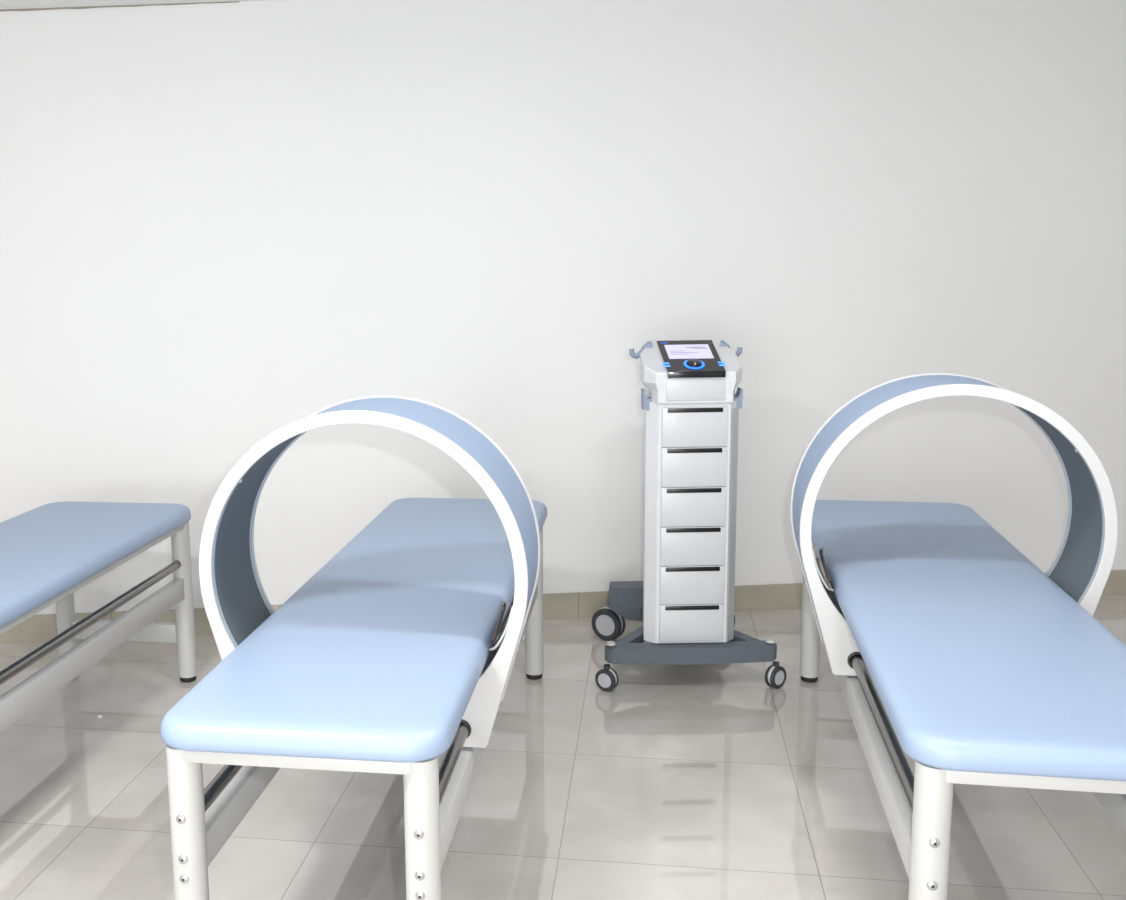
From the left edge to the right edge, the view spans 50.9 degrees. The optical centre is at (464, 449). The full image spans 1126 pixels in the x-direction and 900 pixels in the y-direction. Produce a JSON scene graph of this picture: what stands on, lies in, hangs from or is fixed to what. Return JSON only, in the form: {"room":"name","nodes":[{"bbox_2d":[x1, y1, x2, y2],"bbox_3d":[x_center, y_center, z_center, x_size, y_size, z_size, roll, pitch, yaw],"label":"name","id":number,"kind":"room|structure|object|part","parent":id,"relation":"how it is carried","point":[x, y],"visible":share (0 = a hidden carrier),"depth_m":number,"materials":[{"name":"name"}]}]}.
{"room":"physiotherapy treatment room","nodes":[
{"label":"physiotherapy treatment room","id":0,"kind":"room"},
{"bbox_2d":[0,0,267,9],"bbox_3d":[-0.351,-1.203,1.375,6.544,0.312,8.356,1,9,9],"label":"ceiling","id":1,"kind":"structure","parent":0,"point":[4,4],"depth_m":4.09,"materials":[{"name":"paint"}]},
{"bbox_2d":[0,0,1125,614],"bbox_3d":[-0.243,-0.655,4.433,7.500,2.700,0.100,-2,9,-5],"label":"wall","id":2,"kind":"structure","parent":0,"point":[224,226],"depth_m":4.42,"materials":[{"name":"paint"}]},
{"bbox_2d":[0,1,238,11],"bbox_3d":[-1.596,-1.532,4.109,1.600,0.072,0.006,-2,9,-5],"label":"trim","id":3,"kind":"structure","parent":2,"relation":"attached to","point":[36,9],"depth_m":4.13,"materials":[{"name":"white"}]},
{"bbox_2d":[0,570,1125,643],"bbox_3d":[0.139,0.623,4.621,6.580,0.105,0.009,-2,9,-5],"label":"baseboard","id":4,"kind":"structure","parent":2,"relation":"attached to","point":[573,605],"depth_m":4.64,"materials":[{"name":"tile"}]},
{"bbox_2d":[0,595,1125,899],"bbox_3d":[-0.315,1.174,1.763,6.544,0.050,8.356,1,9,9],"label":"floor","id":5,"kind":"structure","parent":0,"point":[699,781],"depth_m":3.07,"materials":[{"name":"tile"}]},
{"bbox_2d":[0,501,196,731],"bbox_3d":[-1.320,0.637,3.082,0.532,0.616,2.015,1,9,9],"label":"couch","id":6,"kind":"object","parent":5,"relation":"on","point":[49,552],"visible":1,"depth_m":3.48,"materials":[{"name":"leather"}]},
{"bbox_3d":[-1.381,0.497,4.056,0.062,0.544,0.062,1,9,9],"label":"leg","id":7,"kind":"part","parent":6,"relation":"part of","materials":[{"name":"white metal"}]},
{"bbox_3d":[-1.111,0.533,3.030,0.029,0.029,1.867,1,9,9],"label":"guide rod","id":8,"kind":"part","parent":6,"relation":"part of","materials":[{"name":"metal"}]},
{"bbox_3d":[-1.099,0.402,3.007,0.026,0.026,1.925,1,9,9],"label":"rail","id":9,"kind":"part","parent":6,"relation":"part of","materials":[{"name":"white metal"}]},
{"bbox_3d":[-1.106,0.616,3.043,0.032,0.070,1.869,1,9,9],"label":"rail","id":10,"kind":"part","parent":6,"relation":"part of","materials":[{"name":"white metal"}]},
{"bbox_3d":[-1.165,0.620,4.042,0.378,0.065,0.030,1,9,9],"label":"cross rail","id":11,"kind":"part","parent":6,"relation":"part of","materials":[{"name":"white metal"}]},
{"bbox_3d":[-0.953,0.502,3.988,0.062,0.544,0.062,1,9,9],"label":"leg","id":12,"kind":"part","parent":6,"relation":"part of","materials":[{"name":"white metal"}]},
{"bbox_2d":[161,498,546,899],"bbox_3d":[-0.135,0.623,3.058,0.532,0.616,2.015,1,9,9],"label":"examination table","id":13,"kind":"object","parent":5,"relation":"on","point":[375,663],"visible":0.88,"depth_m":2.32,"materials":[{"name":"blue leather"}]},
{"bbox_3d":[-0.502,0.794,2.158,0.062,0.544,0.062,1,9,9],"label":"leg","id":14,"kind":"part","parent":13,"relation":"part of","materials":[{"name":"white metal"}]},
{"bbox_3d":[-0.347,0.514,3.074,0.029,0.029,1.867,1,9,9],"label":"guide rod","id":15,"kind":"part","parent":13,"relation":"part of","materials":[{"name":"metal"}]},
{"bbox_3d":[-0.350,0.597,3.088,0.032,0.070,1.869,1,9,9],"label":"rail","id":16,"kind":"part","parent":13,"relation":"part of","materials":[{"name":"white metal"}]},
{"bbox_3d":[-0.293,0.542,2.068,0.434,0.026,0.028,1,9,9],"label":"rail","id":17,"kind":"part","parent":13,"relation":"part of","materials":[{"name":"white metal"}]},
{"bbox_2d":[199,395,540,747],"bbox_3d":[-0.202,0.255,2.640,0.719,0.728,0.282,1,9,9],"label":"ring","id":18,"kind":"object","parent":13,"relation":"on","point":[236,602],"visible":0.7,"depth_m":2.56,"materials":[{"name":"white plastic"},{"name":"blue plastic"},{"name":"dark grey plastic"}]},
{"bbox_3d":[-0.073,0.798,2.089,0.062,0.544,0.062,1,9,9],"label":"leg","id":19,"kind":"part","parent":13,"relation":"part of","materials":[{"name":"white metal"}]},
{"bbox_3d":[0.074,0.519,3.007,0.029,0.029,1.867,1,9,9],"label":"guide rod","id":20,"kind":"part","parent":13,"relation":"part of","materials":[{"name":"metal"}]},
{"bbox_3d":[0.079,0.602,3.020,0.032,0.070,1.869,1,9,9],"label":"rail","id":21,"kind":"part","parent":13,"relation":"part of","materials":[{"name":"white metal"}]},
{"bbox_3d":[0.232,0.488,3.964,0.062,0.544,0.062,1,9,9],"label":"leg","id":22,"kind":"part","parent":13,"relation":"part of","materials":[{"name":"white metal"}]},
{"bbox_2d":[592,339,785,690],"bbox_3d":[0.736,0.184,4.060,0.632,1.134,0.608,-1,9,0],"label":"trolley","id":23,"kind":"object","parent":5,"relation":"on","point":[683,602],"visible":1,"depth_m":3.82,"materials":[{"name":"grey plastic"},{"name":"painted metal"},{"name":"rubber"}]},
{"bbox_3d":[0.467,0.725,3.873,0.022,0.038,0.022,-1,9,0],"label":"stem","id":24,"kind":"part","parent":23,"relation":"part of","materials":[{"name":"grey metal"}]},
{"bbox_3d":[0.547,0.648,3.954,0.035,0.058,0.225,7,12,41],"label":"arm","id":25,"kind":"part","parent":23,"relation":"part of","materials":[{"name":"metal"}]},
{"bbox_3d":[0.743,0.567,3.865,0.208,0.124,0.012,-1,9,0],"label":"drawer","id":26,"kind":"part","parent":23,"relation":"part of","materials":[{"name":"white plastic"}]},
{"bbox_3d":[0.744,0.667,3.872,0.568,0.053,0.078,-1,9,0],"label":"frame","id":27,"kind":"part","parent":23,"relation":"part of","materials":[{"name":"metal"}]},
{"bbox_3d":[0.729,-0.302,3.809,0.182,0.090,0.222,-1,9,0],"label":"display panel","id":28,"kind":"part","parent":23,"relation":"part of","materials":[{"name":"black plastic"}]},
{"bbox_3d":[0.741,0.441,3.844,0.208,0.129,0.012,-1,9,0],"label":"drawer","id":29,"kind":"part","parent":23,"relation":"part of","materials":[{"name":"white plastic"}]},
{"bbox_3d":[0.739,0.312,3.823,0.208,0.129,0.012,-1,9,0],"label":"drawer","id":30,"kind":"part","parent":23,"relation":"part of","materials":[{"name":"white plastic"}]},
{"bbox_3d":[0.737,0.183,3.802,0.208,0.129,0.012,-1,9,0],"label":"drawer","id":31,"kind":"part","parent":23,"relation":"part of","materials":[{"name":"white plastic"}]},
{"bbox_3d":[0.735,0.055,3.781,0.208,0.129,0.012,-1,9,0],"label":"drawer","id":32,"kind":"part","parent":23,"relation":"part of","materials":[{"name":"white plastic"}]},
{"bbox_3d":[0.730,-0.276,3.749,0.050,0.024,0.048,-1,9,0],"label":"control knob","id":33,"kind":"part","parent":23,"relation":"part of","materials":[{"name":"black plastic"}]},
{"bbox_3d":[0.733,-0.074,3.760,0.208,0.129,0.012,-1,9,0],"label":"drawer","id":34,"kind":"part","parent":23,"relation":"part of","materials":[{"name":"white plastic"}]},
{"bbox_3d":[0.731,-0.194,3.730,0.187,0.073,0.008,-1,9,0],"label":"plate","id":35,"kind":"part","parent":23,"relation":"part of","materials":[{"name":"white plastic"}]},
{"bbox_3d":[0.940,0.642,3.956,0.035,0.058,0.225,-9,12,-42],"label":"arm","id":36,"kind":"part","parent":23,"relation":"part of","materials":[{"name":"metal"}]},
{"bbox_3d":[1.023,0.717,3.875,0.022,0.038,0.022,-1,9,0],"label":"stem","id":37,"kind":"part","parent":23,"relation":"part of","materials":[{"name":"grey metal"}]},
{"bbox_2d":[800,500,1125,899],"bbox_3d":[1.186,0.625,2.923,0.532,0.616,2.015,1,9,11],"label":"couch","id":38,"kind":"object","parent":5,"relation":"on","point":[983,670],"visible":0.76,"depth_m":2.36,"materials":[{"name":"leather"}]},
{"bbox_3d":[1.149,0.485,3.900,0.062,0.544,0.062,1,9,11],"label":"leg","id":39,"kind":"part","parent":38,"relation":"part of","materials":[{"name":"white metal"}]},
{"bbox_3d":[0.973,0.598,2.959,0.032,0.070,1.869,1,9,11],"label":"rail","id":40,"kind":"part","parent":38,"relation":"part of","materials":[{"name":"white metal"}]},
{"bbox_3d":[0.975,0.515,2.945,0.029,0.029,1.867,1,9,11],"label":"guide rod","id":41,"kind":"part","parent":38,"relation":"part of","materials":[{"name":"metal"}]},
{"bbox_3d":[0.798,0.794,2.032,0.062,0.544,0.062,1,9,11],"label":"leg","id":42,"kind":"part","parent":38,"relation":"part of","materials":[{"name":"white metal"}]},
{"bbox_2d":[790,373,1117,675],"bbox_3d":[1.199,0.182,2.955,0.719,0.728,0.282,1,9,11],"label":"ring","id":43,"kind":"object","parent":38,"relation":"on","point":[1082,565],"visible":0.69,"depth_m":2.89,"materials":[{"name":"plastic"},{"name":"metal"}]},
{"bbox_3d":[1.004,0.544,1.937,0.434,0.026,0.028,1,9,11],"label":"rail","id":44,"kind":"part","parent":38,"relation":"part of","materials":[{"name":"white metal"}]},
{"bbox_3d":[1.399,0.605,2.880,0.032,0.070,1.869,1,9,11],"label":"rail","id":45,"kind":"part","parent":38,"relation":"part of","materials":[{"name":"white metal"}]}
]}

